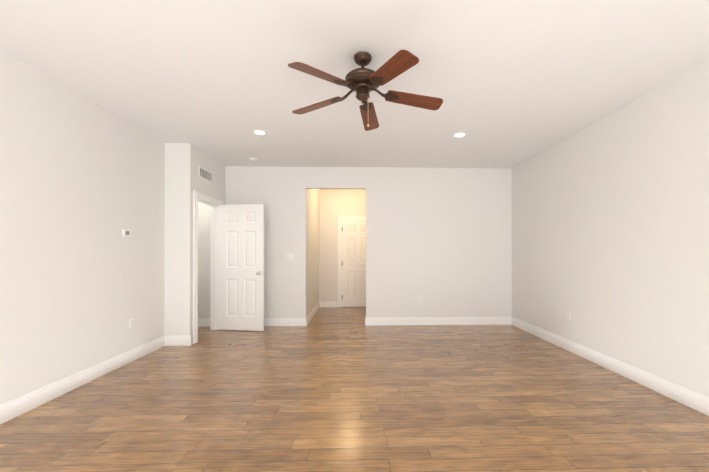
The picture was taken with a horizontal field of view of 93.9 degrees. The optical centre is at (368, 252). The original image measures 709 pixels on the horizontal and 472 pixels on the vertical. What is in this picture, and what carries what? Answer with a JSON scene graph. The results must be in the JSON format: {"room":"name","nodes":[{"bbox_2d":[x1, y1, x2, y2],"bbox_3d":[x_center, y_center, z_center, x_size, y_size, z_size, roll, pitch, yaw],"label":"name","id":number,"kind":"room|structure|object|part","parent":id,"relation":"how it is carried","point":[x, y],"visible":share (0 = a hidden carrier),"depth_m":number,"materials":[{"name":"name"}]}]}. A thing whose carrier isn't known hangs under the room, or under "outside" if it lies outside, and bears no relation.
{"room":"empty living room","nodes":[
{"label":"empty living room","id":0,"kind":"room"},
{"bbox_2d":[0,49,164,404],"bbox_3d":[-2.707,-0.127,0.911,0.120,2.740,7.120,0,0,-2],"label":"wall","id":1,"kind":"structure","parent":0,"point":[82,186],"depth_m":3.01,"materials":[{"name":"paint"}]},
{"bbox_2d":[0,336,164,423],"bbox_3d":[-2.641,1.176,0.968,0.016,0.135,7.000,0,0,-2],"label":"baseboard","id":2,"kind":"structure","parent":1,"relation":"attached to","point":[14,408],"depth_m":2.99,"materials":[{"name":"white wood"}]},
{"bbox_2d":[122,229,130,237],"bbox_3d":[-2.719,-0.216,3.722,0.028,0.090,0.124,0,0,-2],"label":"thermostat","id":3,"kind":"object","parent":1,"relation":"attached to","point":[126,232],"visible":1,"depth_m":3.70,"materials":[{"name":"white plastic"}]},
{"bbox_2d":[129,318,133,328],"bbox_3d":[-2.732,0.814,3.817,0.008,0.116,0.072,0,0,-2],"label":"electrical outlet","id":4,"kind":"object","parent":1,"relation":"attached to","point":[131,322],"visible":1,"depth_m":3.81,"materials":[{"name":"white plastic"}]},
{"bbox_2d":[164,143,194,344],"bbox_3d":[-3.258,-0.113,4.515,1.680,2.740,0.120,0,0,-2],"label":"wall","id":5,"kind":"structure","parent":0,"point":[179,183],"depth_m":4.48,"materials":[{"name":"paint"}]},
{"bbox_2d":[165,335,190,345],"bbox_3d":[-2.578,1.189,4.463,0.356,0.135,0.016,0,0,-2],"label":"baseboard","id":6,"kind":"structure","parent":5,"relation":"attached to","point":[183,340],"depth_m":4.46,"materials":[{"name":"white wood"}]},
{"bbox_2d":[195,146,195,190],"bbox_3d":[-2.481,-0.113,4.612,0.120,2.740,0.025,0,0,-2],"label":"wall","id":7,"kind":"structure","parent":0,"point":[195,168],"depth_m":4.62,"materials":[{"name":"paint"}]},
{"bbox_2d":[196,147,219,199],"bbox_3d":[-2.494,-1.133,5.031,0.120,0.695,0.805,0,0,-2],"label":"lintel","id":8,"kind":"object","parent":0,"point":[210,164],"visible":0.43,"depth_m":5.03,"materials":[{"name":"paint"}]},
{"bbox_2d":[199,166,211,182],"bbox_3d":[-2.423,-1.159,4.920,0.015,0.165,0.410,0,0,-2],"label":"air vent grille","id":9,"kind":"object","parent":8,"relation":"attached to","point":[205,174],"visible":0.96,"depth_m":4.90,"materials":[{"name":"white plastic"}]},
{"bbox_2d":[220,163,224,204],"bbox_3d":[-2.509,-0.109,5.544,0.120,2.740,0.230,0,0,-2],"label":"wall","id":10,"kind":"structure","parent":0,"point":[222,182],"depth_m":5.54,"materials":[{"name":"paint"}]},
{"bbox_2d":[193,191,222,343],"bbox_3d":[-2.422,0.204,5.027,0.023,2.110,0.935,0,0,-2],"label":"trim","id":11,"kind":"structure","parent":10,"relation":"attached to","point":[200,196],"depth_m":4.59,"materials":[{"name":"white wood"}]},
{"bbox_2d":[198,199,218,329],"bbox_3d":[-2.494,0.236,5.025,0.120,2.045,0.805,0,0,-2],"label":"door frame","id":12,"kind":"structure","parent":10,"relation":"attached to","point":[215,267],"depth_m":5.41,"materials":[{"name":"white wood"}]},
{"bbox_2d":[219,204,263,330],"bbox_3d":[-2.050,0.238,5.336,0.760,2.020,0.169,0,0,8],"label":"door","id":13,"kind":"structure","parent":10,"relation":"in","point":[241,267],"depth_m":5.32,"materials":[{"name":"white paint"}]},
{"bbox_2d":[307,189,318,315],"bbox_3d":[-1.176,-0.104,6.740,0.120,2.740,1.840,0,0,-2],"label":"wall","id":14,"kind":"structure","parent":0,"point":[312,248],"depth_m":6.53,"materials":[{"name":"paint"}]},
{"bbox_2d":[306,302,319,325],"bbox_3d":[-1.106,1.198,6.678,0.016,0.135,1.960,0,0,-2],"label":"baseboard","id":15,"kind":"structure","parent":14,"relation":"attached to","point":[312,313],"depth_m":6.42,"materials":[{"name":"white wood"}]},
{"bbox_2d":[319,189,340,306],"bbox_3d":[-0.958,-0.100,7.728,0.616,2.740,0.120,0,0,-2],"label":"wall","id":16,"kind":"structure","parent":0,"point":[329,206],"depth_m":7.67,"materials":[{"name":"paint"}]},
{"bbox_2d":[320,301,336,306],"bbox_3d":[-0.938,1.202,7.655,0.411,0.135,0.016,0,0,-2],"label":"baseboard","id":17,"kind":"structure","parent":16,"relation":"attached to","point":[329,304],"depth_m":7.65,"materials":[{"name":"white wood"}]},
{"bbox_2d":[338,216,365,306],"bbox_3d":[-0.258,0.214,7.676,0.910,2.110,0.023,0,0,-2],"label":"trim","id":18,"kind":"structure","parent":16,"relation":"attached to","point":[340,218],"depth_m":7.66,"materials":[{"name":"white wood"}]},
{"bbox_2d":[342,220,365,306],"bbox_3d":[-0.270,0.247,7.709,0.756,2.020,0.169,0,0,-2],"label":"hall door","id":19,"kind":"structure","parent":16,"relation":"in","point":[353,263],"depth_m":7.69,"materials":[{"name":"white paint"}]},
{"bbox_2d":[341,189,365,215],"bbox_3d":[-0.260,-1.123,7.753,0.780,0.695,0.120,0,0,-2],"label":"wall","id":20,"kind":"structure","parent":0,"point":[353,202],"depth_m":7.69,"materials":[{"name":"paint"}]},
{"bbox_2d":[0,307,708,471],"bbox_3d":[-0.658,1.300,2.749,6.770,0.100,10.680,0,0,-2],"label":"floor","id":21,"kind":"structure","parent":0,"point":[336,389],"depth_m":2.60,"materials":[{"name":"brown wood"}]},
{"bbox_2d":[0,0,708,167],"bbox_3d":[-0.658,-1.540,2.760,6.770,0.100,10.680,0,0,-2],"label":"ceiling","id":22,"kind":"structure","parent":0,"point":[501,78],"depth_m":2.64,"materials":[{"name":"paint"}]},
{"bbox_2d":[248,158,256,161],"bbox_3d":[-1.829,-1.463,5.225,0.136,0.034,0.136,0,0,-2],"label":"smoke detector","id":23,"kind":"object","parent":22,"relation":"attached to","point":[253,159],"visible":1,"depth_m":5.19,"materials":[{"name":"white plastic"}]},
{"bbox_2d":[253,130,266,134],"bbox_3d":[-1.344,-1.480,4.089,0.168,0.008,0.168,0,0,-2],"label":"recessed light","id":24,"kind":"object","parent":22,"relation":"in","point":[259,132],"visible":1,"depth_m":4.08,"materials":[{"name":"white"}]},
{"bbox_2d":[288,49,442,130],"bbox_3d":[-0.021,-1.216,2.542,1.212,0.549,1.212,0,0,-2],"label":"fan","id":25,"kind":"object","parent":22,"relation":"hanging from","point":[362,82],"visible":1,"depth_m":2.47,"materials":[{"name":"brown wood"}]},
{"bbox_3d":[-0.414,-1.192,2.692,0.450,0.006,0.142,-6,10,25],"label":"blade","id":26,"kind":"part","parent":25,"relation":"part of","materials":[{"name":"brown wood"}]},
{"label":"blade","id":27,"kind":"part","parent":25,"relation":"part of","materials":[{"name":"brown wood"}]},
{"bbox_3d":[-0.242,-1.203,2.612,0.140,0.007,0.092,-6,10,25],"label":"iron plate","id":28,"kind":"part","parent":25,"relation":"part of","materials":[{"name":"brown metal"}]},
{"bbox_3d":[-0.196,-1.204,2.359,0.092,0.007,0.140,17,16,41],"label":"iron plate","id":29,"kind":"part","parent":25,"relation":"part of","materials":[{"name":"brown metal"}]},
{"bbox_3d":[-0.147,-1.231,2.566,0.105,0.053,0.030,0,0,25],"label":"iron arm","id":30,"kind":"part","parent":25,"relation":"part of"},
{"bbox_3d":[-0.016,-1.202,2.734,0.092,0.007,0.140,-13,-7,6],"label":"iron plate","id":31,"kind":"part","parent":25,"relation":"part of","materials":[{"name":"brown metal"}]},
{"bbox_3d":[0.006,-1.192,2.923,0.142,0.006,0.450,-13,-7,6],"label":"blade","id":32,"kind":"part","parent":25,"relation":"part of","materials":[{"name":"brown wood"}]},
{"bbox_3d":[0.059,-1.204,2.325,0.092,0.007,0.140,15,-2,-29],"label":"iron plate","id":33,"kind":"part","parent":25,"relation":"part of","materials":[{"name":"brown metal"}]},
{"bbox_3d":[0.066,-1.231,2.539,0.105,0.053,0.030,0,0,-11],"label":"iron arm","id":34,"kind":"part","parent":25,"relation":"part of"},
{"label":"iron plate","id":35,"kind":"part","parent":25,"relation":"part of","materials":[{"name":"brown metal"}]},
{"bbox_3d":[0.152,-1.194,2.159,0.142,0.006,0.450,15,-2,-29],"label":"blade","id":36,"kind":"part","parent":25,"relation":"part of","materials":[{"name":"brown wood"}]},
{"bbox_3d":[0.356,-1.193,2.594,0.450,0.006,0.142,5,-14,-11],"label":"blade","id":37,"kind":"part","parent":25,"relation":"part of","materials":[{"name":"brown wood"}]},
{"bbox_2d":[453,132,465,136],"bbox_3d":[1.145,-1.480,4.166,0.168,0.008,0.168,0,0,-2],"label":"recessed light","id":38,"kind":"object","parent":22,"relation":"in","point":[460,134],"visible":1,"depth_m":4.15,"materials":[{"name":"white"}]},
{"bbox_2d":[198,166,511,318],"bbox_3d":[-0.751,-0.108,5.773,6.770,2.740,0.120,0,0,-2],"label":"wall","id":39,"kind":"structure","parent":0,"point":[439,240],"depth_m":5.76,"materials":[{"name":"paint"}]},
{"bbox_2d":[198,319,209,326],"bbox_3d":[-3.292,1.194,5.622,1.440,0.135,0.016,0,0,-2],"label":"baseboard","id":40,"kind":"structure","parent":39,"relation":"attached to","point":[203,322],"depth_m":5.63,"materials":[{"name":"white wood"}]},
{"bbox_2d":[264,318,305,325],"bbox_3d":[-1.768,1.194,5.669,1.370,0.135,0.016,0,0,-2],"label":"baseboard","id":41,"kind":"structure","parent":39,"relation":"attached to","point":[284,321],"depth_m":5.67,"materials":[{"name":"white wood"}]},
{"bbox_2d":[287,253,293,259],"bbox_3d":[-1.348,0.062,5.689,0.118,0.118,0.011,0,0,-2],"label":"light switch","id":42,"kind":"object","parent":39,"relation":"attached to","point":[290,256],"visible":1,"depth_m":5.69,"materials":[{"name":"white plastic"}]},
{"bbox_2d":[366,317,511,325],"bbox_3d":[1.236,1.194,5.761,2.560,0.135,0.016,0,0,-2],"label":"baseboard","id":43,"kind":"structure","parent":39,"relation":"attached to","point":[438,321],"depth_m":5.75,"materials":[{"name":"white wood"}]},
{"bbox_2d":[512,59,708,396],"bbox_3d":[2.701,-0.124,1.728,0.120,2.740,8.420,0,0,-2],"label":"wall","id":44,"kind":"structure","parent":0,"point":[610,232],"depth_m":3.29,"materials":[{"name":"paint"}]},
{"bbox_2d":[511,317,708,415],"bbox_3d":[2.633,1.179,1.720,0.016,0.135,8.180,0,0,-2],"label":"baseboard","id":45,"kind":"structure","parent":44,"relation":"attached to","point":[687,397],"depth_m":3.28,"materials":[{"name":"white wood"}]}
]}

